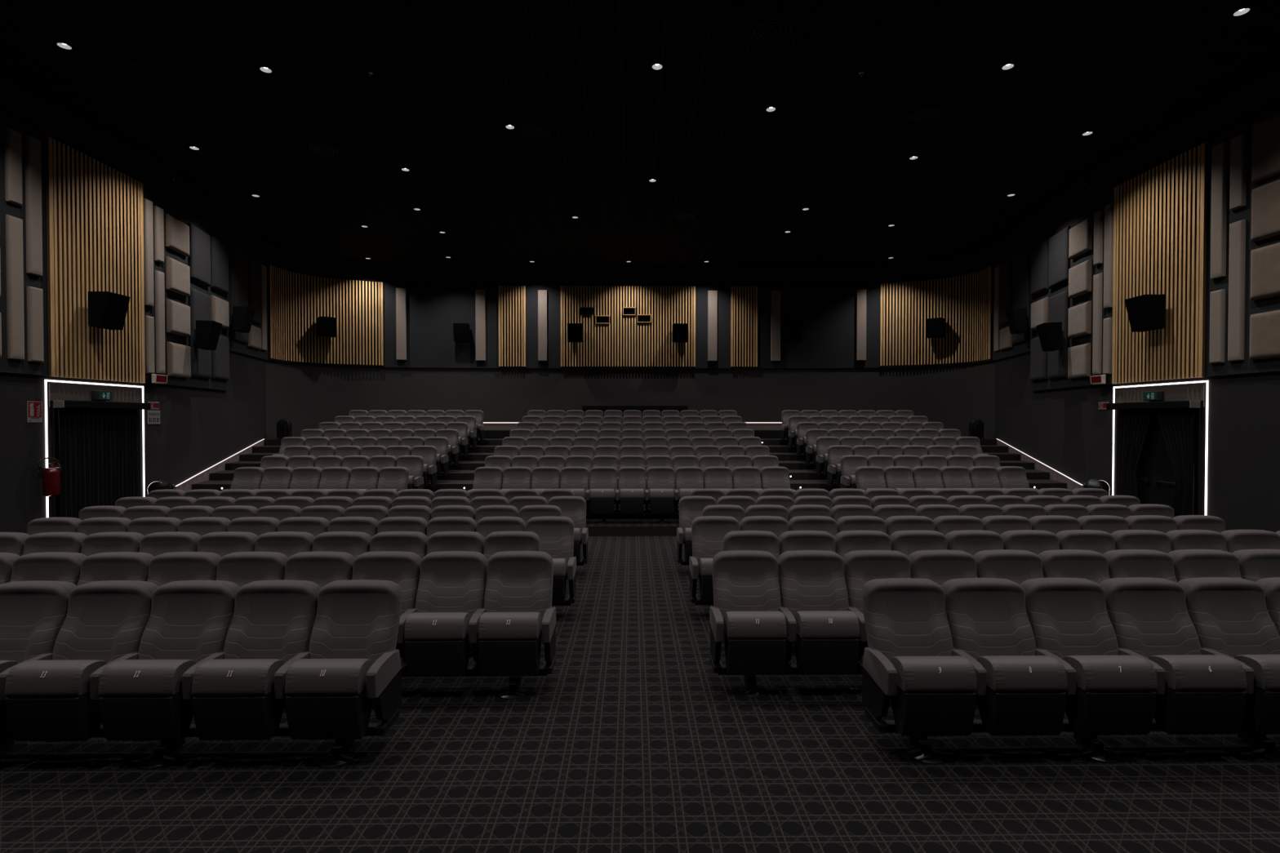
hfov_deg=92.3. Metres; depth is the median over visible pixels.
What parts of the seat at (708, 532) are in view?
frame, armrest, backrest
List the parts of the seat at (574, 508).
backrest, frame, armrest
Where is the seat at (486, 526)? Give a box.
[475,516,525,539]
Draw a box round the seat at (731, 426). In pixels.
[727,422,747,431]
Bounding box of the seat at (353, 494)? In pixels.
[326,488,363,500]
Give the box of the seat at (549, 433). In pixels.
[532,429,554,445]
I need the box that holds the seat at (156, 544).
[138,531,201,557]
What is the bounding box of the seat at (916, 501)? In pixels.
[909,495,948,508]
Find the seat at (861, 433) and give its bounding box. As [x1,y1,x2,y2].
[850,428,872,439]
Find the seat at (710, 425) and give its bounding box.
[706,422,727,432]
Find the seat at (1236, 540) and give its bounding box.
[1220,529,1279,553]
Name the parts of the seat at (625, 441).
backrest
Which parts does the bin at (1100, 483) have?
dome lid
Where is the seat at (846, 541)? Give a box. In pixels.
[834,530,891,559]
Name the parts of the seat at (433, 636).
frame, armrest, backrest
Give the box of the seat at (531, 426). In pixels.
[515,422,537,431]
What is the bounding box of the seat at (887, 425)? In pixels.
[880,422,902,431]
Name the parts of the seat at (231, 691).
armrest, backrest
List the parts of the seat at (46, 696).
armrest, backrest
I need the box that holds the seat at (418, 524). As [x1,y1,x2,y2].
[377,516,427,535]
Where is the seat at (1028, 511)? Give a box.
[1000,504,1046,519]
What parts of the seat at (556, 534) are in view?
backrest, armrest, frame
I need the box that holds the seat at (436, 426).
[425,422,446,431]
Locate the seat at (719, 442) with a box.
[714,436,737,453]
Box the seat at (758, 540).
[723,530,779,562]
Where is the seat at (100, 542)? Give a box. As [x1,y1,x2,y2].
[80,532,144,556]
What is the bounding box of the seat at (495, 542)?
[483,531,540,561]
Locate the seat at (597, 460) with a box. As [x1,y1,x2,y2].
[592,455,618,476]
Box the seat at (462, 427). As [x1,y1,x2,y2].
[446,422,468,456]
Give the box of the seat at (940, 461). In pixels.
[920,455,946,469]
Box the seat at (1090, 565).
[1038,549,1110,583]
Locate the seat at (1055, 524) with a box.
[1029,515,1080,534]
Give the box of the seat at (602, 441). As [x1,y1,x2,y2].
[594,436,620,456]
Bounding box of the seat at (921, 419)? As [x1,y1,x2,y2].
[907,415,928,423]
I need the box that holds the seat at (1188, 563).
[1168,549,1241,582]
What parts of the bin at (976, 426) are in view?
dome lid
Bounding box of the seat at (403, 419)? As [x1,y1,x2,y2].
[395,415,415,424]
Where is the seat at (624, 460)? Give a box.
[617,455,644,489]
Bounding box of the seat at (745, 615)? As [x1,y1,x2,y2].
[709,550,786,675]
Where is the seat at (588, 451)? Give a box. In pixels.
[569,445,594,465]
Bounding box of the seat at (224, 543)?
[196,531,257,557]
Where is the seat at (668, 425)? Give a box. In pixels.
[664,422,684,437]
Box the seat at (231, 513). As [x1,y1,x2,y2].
[211,505,257,520]
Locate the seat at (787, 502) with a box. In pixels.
[755,495,794,511]
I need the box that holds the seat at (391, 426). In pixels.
[382,422,404,431]
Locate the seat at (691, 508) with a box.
[676,495,716,563]
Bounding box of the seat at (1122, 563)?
[1102,549,1177,582]
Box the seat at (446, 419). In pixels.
[435,415,456,424]
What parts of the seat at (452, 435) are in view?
backrest, armrest, frame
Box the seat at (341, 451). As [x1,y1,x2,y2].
[334,445,360,457]
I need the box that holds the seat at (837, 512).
[831,504,874,521]
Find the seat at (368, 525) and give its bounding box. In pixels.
[327,516,378,537]
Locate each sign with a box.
[26,400,42,422]
[91,390,112,400]
[147,401,159,408]
[147,409,159,424]
[1098,401,1109,409]
[1143,391,1164,400]
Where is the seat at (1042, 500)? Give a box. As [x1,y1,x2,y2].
[1023,495,1063,507]
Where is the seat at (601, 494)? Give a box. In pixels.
[586,466,617,515]
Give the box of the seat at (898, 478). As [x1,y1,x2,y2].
[883,466,915,492]
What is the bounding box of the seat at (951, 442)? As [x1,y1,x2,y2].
[933,436,956,447]
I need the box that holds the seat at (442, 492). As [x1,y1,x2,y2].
[433,488,469,498]
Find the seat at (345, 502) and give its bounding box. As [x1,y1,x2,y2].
[312,496,353,509]
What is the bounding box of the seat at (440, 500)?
[431,496,470,511]
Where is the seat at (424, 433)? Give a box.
[413,429,435,439]
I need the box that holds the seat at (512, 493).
[504,488,539,504]
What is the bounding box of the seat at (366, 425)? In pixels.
[360,422,382,431]
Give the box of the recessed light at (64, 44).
[56,40,72,49]
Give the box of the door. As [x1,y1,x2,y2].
[1115,408,1200,515]
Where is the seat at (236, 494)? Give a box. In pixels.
[219,488,256,499]
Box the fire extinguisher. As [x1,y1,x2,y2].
[36,457,62,496]
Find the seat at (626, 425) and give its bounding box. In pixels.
[622,422,642,431]
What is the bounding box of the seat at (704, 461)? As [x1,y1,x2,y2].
[698,455,725,488]
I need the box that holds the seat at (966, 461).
[946,455,973,468]
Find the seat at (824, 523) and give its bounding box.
[788,515,837,537]
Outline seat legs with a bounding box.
[880,718,1279,764]
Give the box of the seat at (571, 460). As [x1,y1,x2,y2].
[565,455,591,487]
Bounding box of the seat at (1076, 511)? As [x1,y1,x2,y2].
[1044,504,1088,519]
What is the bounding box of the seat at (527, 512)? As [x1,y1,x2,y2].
[518,505,561,524]
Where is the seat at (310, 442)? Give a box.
[304,436,328,448]
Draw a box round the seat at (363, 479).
[347,466,379,492]
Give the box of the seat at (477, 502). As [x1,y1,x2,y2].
[470,496,508,511]
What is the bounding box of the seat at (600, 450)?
[591,445,619,467]
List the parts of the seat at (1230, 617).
armrest, backrest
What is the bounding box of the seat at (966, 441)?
[955,436,989,455]
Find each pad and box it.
[0,260,0,297]
[0,312,1,358]
[4,125,22,205]
[5,214,24,359]
[24,133,42,276]
[26,285,44,362]
[143,198,154,306]
[144,315,154,373]
[154,205,164,262]
[155,270,165,373]
[165,213,189,256]
[165,256,190,297]
[166,298,190,337]
[166,341,191,377]
[187,222,210,286]
[188,287,211,378]
[209,235,228,293]
[210,294,228,328]
[211,335,229,380]
[230,244,248,343]
[247,255,261,324]
[247,324,261,349]
[260,263,266,351]
[395,288,406,359]
[475,289,485,360]
[537,289,547,360]
[707,290,717,360]
[770,290,780,360]
[856,288,866,360]
[993,266,999,351]
[999,326,1013,351]
[1000,257,1012,325]
[1011,247,1030,345]
[1030,337,1048,381]
[1031,237,1048,296]
[1031,296,1048,330]
[1047,289,1070,379]
[1048,225,1070,288]
[1067,301,1091,338]
[1067,342,1091,378]
[1068,217,1092,259]
[1068,258,1092,298]
[1092,272,1102,374]
[1093,209,1102,265]
[1102,317,1112,374]
[1103,202,1113,308]
[1208,288,1226,364]
[1210,140,1227,279]
[1227,218,1245,361]
[1229,132,1247,210]
[1249,309,1279,359]
[1250,242,1279,301]
[1251,111,1279,183]
[1251,179,1279,242]
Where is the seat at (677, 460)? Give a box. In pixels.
[672,455,698,487]
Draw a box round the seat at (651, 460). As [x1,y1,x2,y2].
[645,455,671,471]
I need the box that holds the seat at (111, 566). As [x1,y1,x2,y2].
[76,551,154,586]
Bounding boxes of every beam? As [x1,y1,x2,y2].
[0,723,382,769]
[401,666,547,699]
[423,486,432,488]
[440,465,455,471]
[551,599,571,605]
[576,560,584,565]
[586,513,679,524]
[680,560,688,565]
[694,599,713,605]
[718,664,862,698]
[791,447,803,453]
[808,464,823,471]
[819,474,835,482]
[831,485,839,488]
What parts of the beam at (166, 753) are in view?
foot plate, foot plate, foot plate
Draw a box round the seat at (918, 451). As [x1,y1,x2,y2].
[902,445,927,457]
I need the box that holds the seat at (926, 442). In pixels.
[909,436,933,447]
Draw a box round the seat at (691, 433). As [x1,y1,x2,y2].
[688,428,710,445]
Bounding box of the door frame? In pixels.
[52,408,140,517]
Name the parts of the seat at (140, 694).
armrest, backrest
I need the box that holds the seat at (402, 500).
[391,496,431,508]
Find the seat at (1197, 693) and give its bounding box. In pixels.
[1098,577,1247,734]
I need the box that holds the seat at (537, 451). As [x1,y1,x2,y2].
[519,445,544,459]
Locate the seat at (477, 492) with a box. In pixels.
[468,488,504,501]
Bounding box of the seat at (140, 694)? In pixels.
[89,580,239,741]
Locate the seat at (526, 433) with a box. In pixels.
[509,429,532,444]
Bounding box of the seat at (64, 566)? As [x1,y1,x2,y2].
[9,551,87,586]
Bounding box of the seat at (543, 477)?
[531,466,560,494]
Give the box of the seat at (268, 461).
[260,455,288,469]
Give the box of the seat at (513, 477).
[501,466,531,493]
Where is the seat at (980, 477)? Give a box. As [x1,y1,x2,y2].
[968,466,1006,490]
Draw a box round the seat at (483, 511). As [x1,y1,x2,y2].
[475,505,518,523]
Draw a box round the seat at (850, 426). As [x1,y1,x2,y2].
[839,422,859,431]
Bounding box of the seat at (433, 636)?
[396,551,487,676]
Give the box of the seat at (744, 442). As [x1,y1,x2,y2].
[737,436,761,448]
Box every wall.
[0,74,266,533]
[264,241,995,439]
[478,422,786,439]
[994,66,1279,532]
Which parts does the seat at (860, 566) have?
armrest, frame, backrest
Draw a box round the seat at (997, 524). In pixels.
[981,515,1031,535]
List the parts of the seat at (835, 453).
frame, armrest, backrest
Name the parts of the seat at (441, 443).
backrest, armrest, frame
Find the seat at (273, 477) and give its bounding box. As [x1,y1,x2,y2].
[253,466,293,492]
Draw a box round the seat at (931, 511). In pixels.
[915,504,959,520]
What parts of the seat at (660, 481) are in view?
frame, armrest, backrest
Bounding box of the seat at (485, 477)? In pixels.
[467,466,502,494]
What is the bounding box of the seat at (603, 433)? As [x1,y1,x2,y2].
[599,429,621,440]
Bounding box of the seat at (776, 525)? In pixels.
[740,515,788,538]
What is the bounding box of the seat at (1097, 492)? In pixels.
[1071,488,1108,497]
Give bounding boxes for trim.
[0,102,1279,284]
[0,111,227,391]
[226,235,267,359]
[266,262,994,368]
[993,238,1032,360]
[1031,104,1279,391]
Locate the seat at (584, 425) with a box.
[579,422,600,438]
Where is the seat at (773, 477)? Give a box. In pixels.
[760,466,795,493]
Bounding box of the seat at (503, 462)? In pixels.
[484,455,511,471]
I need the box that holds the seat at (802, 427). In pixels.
[796,422,817,456]
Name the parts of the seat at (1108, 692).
armrest, backrest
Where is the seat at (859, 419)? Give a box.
[848,415,868,423]
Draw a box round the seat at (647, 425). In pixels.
[643,422,663,440]
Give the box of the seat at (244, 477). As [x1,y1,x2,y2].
[221,466,264,492]
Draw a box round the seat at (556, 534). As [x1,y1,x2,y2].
[525,515,576,603]
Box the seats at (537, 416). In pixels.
[348,409,914,440]
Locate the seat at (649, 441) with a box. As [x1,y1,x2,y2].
[644,436,667,455]
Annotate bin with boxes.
[146,479,174,493]
[275,418,292,439]
[968,418,984,439]
[1083,478,1110,495]
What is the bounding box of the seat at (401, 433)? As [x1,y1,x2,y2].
[391,429,413,439]
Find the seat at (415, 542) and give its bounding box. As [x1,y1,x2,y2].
[369,531,427,559]
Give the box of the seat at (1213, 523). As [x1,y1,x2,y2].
[1173,515,1225,533]
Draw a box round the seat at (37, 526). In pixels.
[26,517,81,535]
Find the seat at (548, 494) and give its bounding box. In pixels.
[539,488,574,502]
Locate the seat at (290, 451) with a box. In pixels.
[284,445,310,457]
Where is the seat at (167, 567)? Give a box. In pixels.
[146,551,221,586]
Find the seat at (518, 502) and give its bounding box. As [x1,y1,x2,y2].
[508,496,547,513]
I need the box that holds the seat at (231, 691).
[182,580,320,740]
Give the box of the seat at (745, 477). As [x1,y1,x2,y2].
[732,466,762,494]
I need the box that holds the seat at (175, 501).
[155,496,196,508]
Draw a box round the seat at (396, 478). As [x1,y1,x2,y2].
[377,466,408,493]
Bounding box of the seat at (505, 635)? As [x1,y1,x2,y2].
[468,551,555,675]
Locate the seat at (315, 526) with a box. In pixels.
[277,516,329,537]
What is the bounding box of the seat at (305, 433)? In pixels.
[300,429,324,439]
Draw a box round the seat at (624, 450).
[619,445,644,457]
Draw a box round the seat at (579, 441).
[573,436,596,455]
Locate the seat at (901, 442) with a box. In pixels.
[886,436,910,447]
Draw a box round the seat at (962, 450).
[951,444,977,457]
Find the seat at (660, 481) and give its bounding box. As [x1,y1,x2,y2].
[644,466,675,515]
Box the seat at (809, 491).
[794,488,829,498]
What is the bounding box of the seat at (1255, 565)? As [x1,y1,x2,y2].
[1232,549,1279,582]
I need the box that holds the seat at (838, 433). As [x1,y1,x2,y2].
[828,428,850,439]
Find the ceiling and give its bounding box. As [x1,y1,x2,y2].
[0,0,1279,268]
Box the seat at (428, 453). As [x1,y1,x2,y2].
[411,445,437,487]
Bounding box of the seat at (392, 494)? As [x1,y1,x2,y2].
[362,488,398,500]
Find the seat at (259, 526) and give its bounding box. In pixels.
[227,516,279,537]
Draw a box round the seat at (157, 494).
[147,488,185,499]
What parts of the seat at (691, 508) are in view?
frame, armrest, backrest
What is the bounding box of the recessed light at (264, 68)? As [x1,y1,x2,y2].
[259,64,272,73]
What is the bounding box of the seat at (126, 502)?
[115,496,156,508]
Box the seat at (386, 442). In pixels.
[376,436,400,448]
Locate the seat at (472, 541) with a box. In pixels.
[426,531,484,555]
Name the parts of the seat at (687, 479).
frame, armrest, backrest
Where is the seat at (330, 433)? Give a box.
[323,429,346,439]
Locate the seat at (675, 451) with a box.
[670,445,694,467]
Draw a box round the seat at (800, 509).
[787,504,831,520]
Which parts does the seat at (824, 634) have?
armrest, frame, backrest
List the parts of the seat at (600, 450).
backrest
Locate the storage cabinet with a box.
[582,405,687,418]
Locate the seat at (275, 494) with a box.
[255,488,292,499]
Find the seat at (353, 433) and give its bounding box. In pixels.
[346,429,368,439]
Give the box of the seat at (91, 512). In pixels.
[78,506,126,520]
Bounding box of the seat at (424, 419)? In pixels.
[415,415,435,424]
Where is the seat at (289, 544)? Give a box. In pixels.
[254,531,315,558]
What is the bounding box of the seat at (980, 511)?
[959,504,1003,519]
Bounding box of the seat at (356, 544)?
[312,531,371,558]
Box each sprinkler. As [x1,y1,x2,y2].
[367,71,373,76]
[858,71,864,76]
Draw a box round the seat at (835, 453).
[826,445,853,486]
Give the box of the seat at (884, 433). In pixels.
[871,428,894,439]
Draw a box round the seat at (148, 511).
[123,505,170,520]
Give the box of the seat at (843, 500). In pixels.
[832,495,871,507]
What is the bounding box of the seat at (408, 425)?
[404,422,425,431]
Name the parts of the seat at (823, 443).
frame, armrest, backrest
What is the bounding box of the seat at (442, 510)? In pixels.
[431,505,475,519]
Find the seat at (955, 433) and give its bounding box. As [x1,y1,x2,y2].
[938,428,960,438]
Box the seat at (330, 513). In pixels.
[299,505,345,521]
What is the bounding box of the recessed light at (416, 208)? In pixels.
[413,206,420,210]
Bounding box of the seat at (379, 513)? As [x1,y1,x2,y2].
[343,505,388,521]
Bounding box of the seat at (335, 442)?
[328,436,353,448]
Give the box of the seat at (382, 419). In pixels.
[374,415,395,423]
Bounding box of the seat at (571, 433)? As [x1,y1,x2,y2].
[554,429,576,445]
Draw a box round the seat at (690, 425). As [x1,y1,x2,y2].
[684,422,706,437]
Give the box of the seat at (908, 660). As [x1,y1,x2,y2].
[862,577,976,736]
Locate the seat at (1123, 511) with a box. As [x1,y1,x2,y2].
[1085,504,1131,518]
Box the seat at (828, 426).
[817,422,839,431]
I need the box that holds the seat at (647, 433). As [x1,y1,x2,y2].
[644,429,665,439]
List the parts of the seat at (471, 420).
backrest, armrest, frame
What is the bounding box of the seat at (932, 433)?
[916,428,938,439]
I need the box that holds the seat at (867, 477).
[854,466,888,492]
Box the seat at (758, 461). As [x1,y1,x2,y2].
[751,455,778,471]
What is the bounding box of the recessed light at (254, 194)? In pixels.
[251,192,259,196]
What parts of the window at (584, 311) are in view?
glass pane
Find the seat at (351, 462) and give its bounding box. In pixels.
[342,455,369,469]
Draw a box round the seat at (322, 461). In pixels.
[314,455,342,469]
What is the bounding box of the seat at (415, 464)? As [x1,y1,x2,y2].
[395,455,423,488]
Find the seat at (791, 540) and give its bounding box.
[778,530,835,555]
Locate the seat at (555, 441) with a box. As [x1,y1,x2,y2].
[550,436,573,449]
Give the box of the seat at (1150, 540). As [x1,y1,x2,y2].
[1111,529,1171,554]
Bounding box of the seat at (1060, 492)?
[1036,488,1073,497]
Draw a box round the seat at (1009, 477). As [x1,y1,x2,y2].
[996,466,1038,490]
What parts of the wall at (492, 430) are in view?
panel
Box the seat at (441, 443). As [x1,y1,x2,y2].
[424,436,448,475]
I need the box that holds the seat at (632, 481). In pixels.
[615,466,646,515]
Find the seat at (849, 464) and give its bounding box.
[840,455,867,488]
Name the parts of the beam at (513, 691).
foot plate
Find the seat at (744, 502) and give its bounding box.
[717,495,755,512]
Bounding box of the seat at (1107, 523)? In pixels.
[1077,515,1128,533]
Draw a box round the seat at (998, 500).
[985,495,1025,507]
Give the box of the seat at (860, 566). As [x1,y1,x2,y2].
[843,550,911,672]
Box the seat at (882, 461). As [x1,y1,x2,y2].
[866,455,893,469]
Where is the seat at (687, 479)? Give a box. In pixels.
[673,466,703,515]
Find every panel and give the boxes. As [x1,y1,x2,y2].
[44,136,145,382]
[48,383,141,406]
[267,263,383,365]
[498,285,525,366]
[560,285,695,366]
[730,286,757,366]
[880,266,992,365]
[1111,142,1208,383]
[1115,384,1204,407]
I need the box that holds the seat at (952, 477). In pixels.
[940,466,974,491]
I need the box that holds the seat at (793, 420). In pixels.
[788,415,808,448]
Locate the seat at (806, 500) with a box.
[794,495,832,510]
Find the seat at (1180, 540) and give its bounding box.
[1165,529,1227,551]
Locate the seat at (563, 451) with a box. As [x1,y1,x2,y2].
[544,445,569,466]
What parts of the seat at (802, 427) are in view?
frame, armrest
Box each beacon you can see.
[149,373,167,383]
[1089,374,1107,384]
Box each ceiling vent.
[309,143,337,155]
[753,17,791,42]
[909,106,941,121]
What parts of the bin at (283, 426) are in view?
dome lid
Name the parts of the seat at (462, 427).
backrest, armrest, frame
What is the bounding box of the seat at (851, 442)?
[839,436,863,448]
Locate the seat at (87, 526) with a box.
[77,516,131,535]
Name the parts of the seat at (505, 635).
frame, armrest, backrest, armrest, frame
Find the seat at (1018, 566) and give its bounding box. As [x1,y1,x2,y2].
[973,549,1044,585]
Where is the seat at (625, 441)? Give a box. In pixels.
[619,436,644,455]
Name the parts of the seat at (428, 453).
backrest, armrest, frame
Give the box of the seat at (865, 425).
[859,422,880,431]
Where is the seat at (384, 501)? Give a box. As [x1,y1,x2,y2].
[352,496,392,510]
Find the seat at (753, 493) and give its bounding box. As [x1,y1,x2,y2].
[724,488,759,502]
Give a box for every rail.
[49,400,151,409]
[1106,400,1203,409]
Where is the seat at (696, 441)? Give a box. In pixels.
[691,436,714,448]
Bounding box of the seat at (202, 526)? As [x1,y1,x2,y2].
[177,516,231,536]
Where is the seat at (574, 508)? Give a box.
[547,496,588,563]
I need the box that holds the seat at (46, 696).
[0,580,158,741]
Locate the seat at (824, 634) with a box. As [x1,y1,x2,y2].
[777,550,859,674]
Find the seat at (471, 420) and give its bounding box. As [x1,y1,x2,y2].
[455,415,476,448]
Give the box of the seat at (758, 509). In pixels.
[745,504,788,523]
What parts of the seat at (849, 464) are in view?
frame, armrest, backrest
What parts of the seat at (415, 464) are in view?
backrest, armrest, frame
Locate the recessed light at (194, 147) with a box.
[188,144,199,150]
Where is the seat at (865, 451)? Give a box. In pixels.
[852,445,877,457]
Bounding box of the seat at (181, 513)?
[167,505,213,520]
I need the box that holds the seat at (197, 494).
[183,488,221,499]
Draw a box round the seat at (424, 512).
[387,505,431,522]
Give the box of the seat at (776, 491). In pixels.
[760,488,795,501]
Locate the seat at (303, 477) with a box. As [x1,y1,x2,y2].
[284,466,322,492]
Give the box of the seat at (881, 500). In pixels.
[871,495,910,509]
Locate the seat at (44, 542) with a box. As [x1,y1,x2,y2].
[22,532,87,555]
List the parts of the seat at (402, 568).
backrest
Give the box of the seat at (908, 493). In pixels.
[898,488,934,499]
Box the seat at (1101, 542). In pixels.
[1056,529,1115,554]
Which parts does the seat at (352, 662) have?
frame, armrest, backrest, armrest, frame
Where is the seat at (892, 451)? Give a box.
[877,445,902,457]
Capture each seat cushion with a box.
[0,660,17,673]
[4,659,107,697]
[97,659,196,697]
[191,658,284,697]
[253,488,268,492]
[284,488,302,492]
[284,658,373,696]
[320,488,337,492]
[355,488,368,492]
[404,612,471,640]
[408,475,415,484]
[422,464,429,472]
[435,453,441,462]
[447,444,452,452]
[457,436,462,444]
[478,612,542,640]
[501,488,510,493]
[533,488,545,494]
[552,558,566,577]
[569,488,585,498]
[573,528,581,542]
[590,488,614,498]
[620,488,644,498]
[649,488,673,498]
[679,488,694,498]
[684,528,692,542]
[698,557,713,577]
[720,488,728,494]
[724,611,786,639]
[794,610,859,639]
[802,436,806,444]
[812,444,817,452]
[822,453,828,462]
[835,463,841,472]
[848,475,856,484]
[890,656,976,693]
[894,488,907,492]
[924,488,941,491]
[959,488,974,491]
[976,655,1066,693]
[1062,655,1157,692]
[1148,654,1247,691]
[1234,654,1279,691]
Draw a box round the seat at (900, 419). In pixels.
[888,415,908,423]
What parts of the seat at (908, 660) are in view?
frame, armrest, backrest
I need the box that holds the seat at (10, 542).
[0,532,30,556]
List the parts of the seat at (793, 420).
frame, armrest, backrest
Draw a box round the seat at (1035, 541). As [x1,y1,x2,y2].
[1000,529,1059,555]
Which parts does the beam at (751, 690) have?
foot plate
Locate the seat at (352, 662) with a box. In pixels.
[274,579,401,739]
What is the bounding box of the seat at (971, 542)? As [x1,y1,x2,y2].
[945,529,1004,555]
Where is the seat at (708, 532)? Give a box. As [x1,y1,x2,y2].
[688,515,739,603]
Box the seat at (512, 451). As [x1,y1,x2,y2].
[493,445,519,458]
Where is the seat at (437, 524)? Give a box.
[426,516,476,538]
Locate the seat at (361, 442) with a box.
[352,436,377,448]
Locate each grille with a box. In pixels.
[101,293,129,328]
[207,322,222,348]
[242,307,254,331]
[1005,309,1017,333]
[1036,324,1051,350]
[1124,296,1151,330]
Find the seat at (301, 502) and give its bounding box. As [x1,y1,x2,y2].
[273,496,314,509]
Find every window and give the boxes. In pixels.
[580,306,592,315]
[595,315,609,324]
[622,306,635,315]
[637,314,651,322]
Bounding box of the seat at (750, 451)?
[744,445,769,458]
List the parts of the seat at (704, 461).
backrest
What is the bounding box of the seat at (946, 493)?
[933,488,968,498]
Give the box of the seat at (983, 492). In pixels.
[968,488,1004,498]
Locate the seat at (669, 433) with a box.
[666,429,687,440]
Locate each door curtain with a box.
[57,408,103,518]
[102,408,138,506]
[1119,408,1154,497]
[1154,408,1195,516]
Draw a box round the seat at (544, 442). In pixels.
[525,436,549,448]
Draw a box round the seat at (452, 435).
[435,429,458,465]
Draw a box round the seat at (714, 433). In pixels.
[710,428,732,445]
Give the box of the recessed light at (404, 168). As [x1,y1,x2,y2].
[400,166,409,171]
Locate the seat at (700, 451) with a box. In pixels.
[694,445,719,459]
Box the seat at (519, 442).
[502,436,525,449]
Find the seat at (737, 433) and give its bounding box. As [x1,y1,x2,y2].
[732,428,754,439]
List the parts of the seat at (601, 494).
frame, armrest, backrest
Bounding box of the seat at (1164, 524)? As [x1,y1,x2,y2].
[1124,515,1177,533]
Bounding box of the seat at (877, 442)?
[862,436,886,448]
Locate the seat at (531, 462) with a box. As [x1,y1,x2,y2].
[511,455,538,478]
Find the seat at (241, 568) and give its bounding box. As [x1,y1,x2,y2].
[215,551,288,587]
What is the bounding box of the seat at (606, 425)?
[600,422,621,432]
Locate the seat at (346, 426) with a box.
[339,422,361,431]
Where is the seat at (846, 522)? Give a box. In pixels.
[836,515,886,533]
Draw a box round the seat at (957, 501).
[946,495,986,508]
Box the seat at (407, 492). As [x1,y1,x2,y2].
[397,488,433,501]
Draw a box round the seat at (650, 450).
[644,445,669,469]
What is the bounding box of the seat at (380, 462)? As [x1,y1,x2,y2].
[368,455,396,470]
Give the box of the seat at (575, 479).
[560,466,589,500]
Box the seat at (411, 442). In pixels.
[400,436,424,448]
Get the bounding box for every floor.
[0,536,1279,852]
[191,479,1066,491]
[208,469,1049,480]
[225,460,1034,470]
[239,452,1020,461]
[252,444,1008,453]
[264,438,996,445]
[432,491,830,504]
[586,504,679,519]
[586,518,679,536]
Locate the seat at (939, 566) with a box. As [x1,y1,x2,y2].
[908,550,977,586]
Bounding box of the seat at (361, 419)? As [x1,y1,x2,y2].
[354,415,374,423]
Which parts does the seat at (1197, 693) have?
armrest, backrest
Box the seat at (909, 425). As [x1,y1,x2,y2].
[901,422,922,431]
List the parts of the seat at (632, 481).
frame, armrest, backrest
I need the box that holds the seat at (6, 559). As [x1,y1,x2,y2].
[0,552,19,584]
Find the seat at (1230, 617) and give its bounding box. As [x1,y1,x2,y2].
[1177,577,1279,733]
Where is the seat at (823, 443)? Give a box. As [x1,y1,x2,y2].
[815,436,839,475]
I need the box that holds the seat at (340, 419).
[334,415,355,423]
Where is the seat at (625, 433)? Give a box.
[621,429,643,438]
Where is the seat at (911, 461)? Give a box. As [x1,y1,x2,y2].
[893,455,920,469]
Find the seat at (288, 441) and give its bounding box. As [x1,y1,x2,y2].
[272,436,305,455]
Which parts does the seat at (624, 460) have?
backrest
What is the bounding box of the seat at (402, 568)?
[351,551,421,649]
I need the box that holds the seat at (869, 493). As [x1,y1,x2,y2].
[863,488,899,500]
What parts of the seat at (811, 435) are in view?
frame, armrest, backrest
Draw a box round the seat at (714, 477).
[703,466,733,494]
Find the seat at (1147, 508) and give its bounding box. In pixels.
[1128,503,1174,518]
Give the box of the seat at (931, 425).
[922,422,943,431]
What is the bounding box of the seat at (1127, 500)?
[1099,495,1140,506]
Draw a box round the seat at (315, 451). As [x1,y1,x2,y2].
[309,445,335,457]
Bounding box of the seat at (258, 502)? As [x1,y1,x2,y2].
[234,496,275,509]
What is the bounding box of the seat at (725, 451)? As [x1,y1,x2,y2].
[720,445,744,460]
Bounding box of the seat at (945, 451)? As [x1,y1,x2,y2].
[926,444,952,457]
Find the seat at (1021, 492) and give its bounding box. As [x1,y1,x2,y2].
[1002,488,1039,498]
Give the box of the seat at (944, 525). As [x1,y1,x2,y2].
[933,515,983,535]
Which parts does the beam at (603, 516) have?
foot plate, foot plate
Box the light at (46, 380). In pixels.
[44,379,145,517]
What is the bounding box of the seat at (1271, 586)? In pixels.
[1255,577,1279,635]
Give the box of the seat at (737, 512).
[702,504,745,530]
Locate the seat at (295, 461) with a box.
[287,455,315,469]
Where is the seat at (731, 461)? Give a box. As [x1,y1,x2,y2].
[725,455,751,471]
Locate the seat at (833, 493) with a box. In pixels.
[829,488,864,500]
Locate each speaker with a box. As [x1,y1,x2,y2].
[88,291,130,329]
[194,320,222,350]
[231,306,255,333]
[317,315,336,337]
[453,323,470,342]
[567,323,582,342]
[672,323,687,342]
[925,317,944,337]
[1005,307,1028,333]
[1036,322,1063,351]
[1124,293,1164,332]
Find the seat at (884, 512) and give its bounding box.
[873,504,917,520]
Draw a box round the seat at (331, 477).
[318,466,351,492]
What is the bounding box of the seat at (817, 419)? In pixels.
[808,415,828,424]
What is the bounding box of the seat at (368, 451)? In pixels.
[360,445,386,457]
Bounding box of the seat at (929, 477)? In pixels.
[911,466,943,491]
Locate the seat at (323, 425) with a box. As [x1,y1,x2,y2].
[318,422,340,431]
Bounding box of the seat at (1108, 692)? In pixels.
[1020,577,1157,735]
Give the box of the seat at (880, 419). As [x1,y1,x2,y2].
[868,415,888,424]
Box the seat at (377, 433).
[368,429,391,439]
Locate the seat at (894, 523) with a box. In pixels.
[884,515,934,536]
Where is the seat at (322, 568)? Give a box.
[284,551,355,588]
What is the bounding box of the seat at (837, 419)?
[828,415,848,424]
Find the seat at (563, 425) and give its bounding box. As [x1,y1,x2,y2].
[558,422,579,437]
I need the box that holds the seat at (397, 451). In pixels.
[386,445,411,457]
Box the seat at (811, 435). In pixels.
[805,428,828,465]
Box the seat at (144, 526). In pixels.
[127,516,181,536]

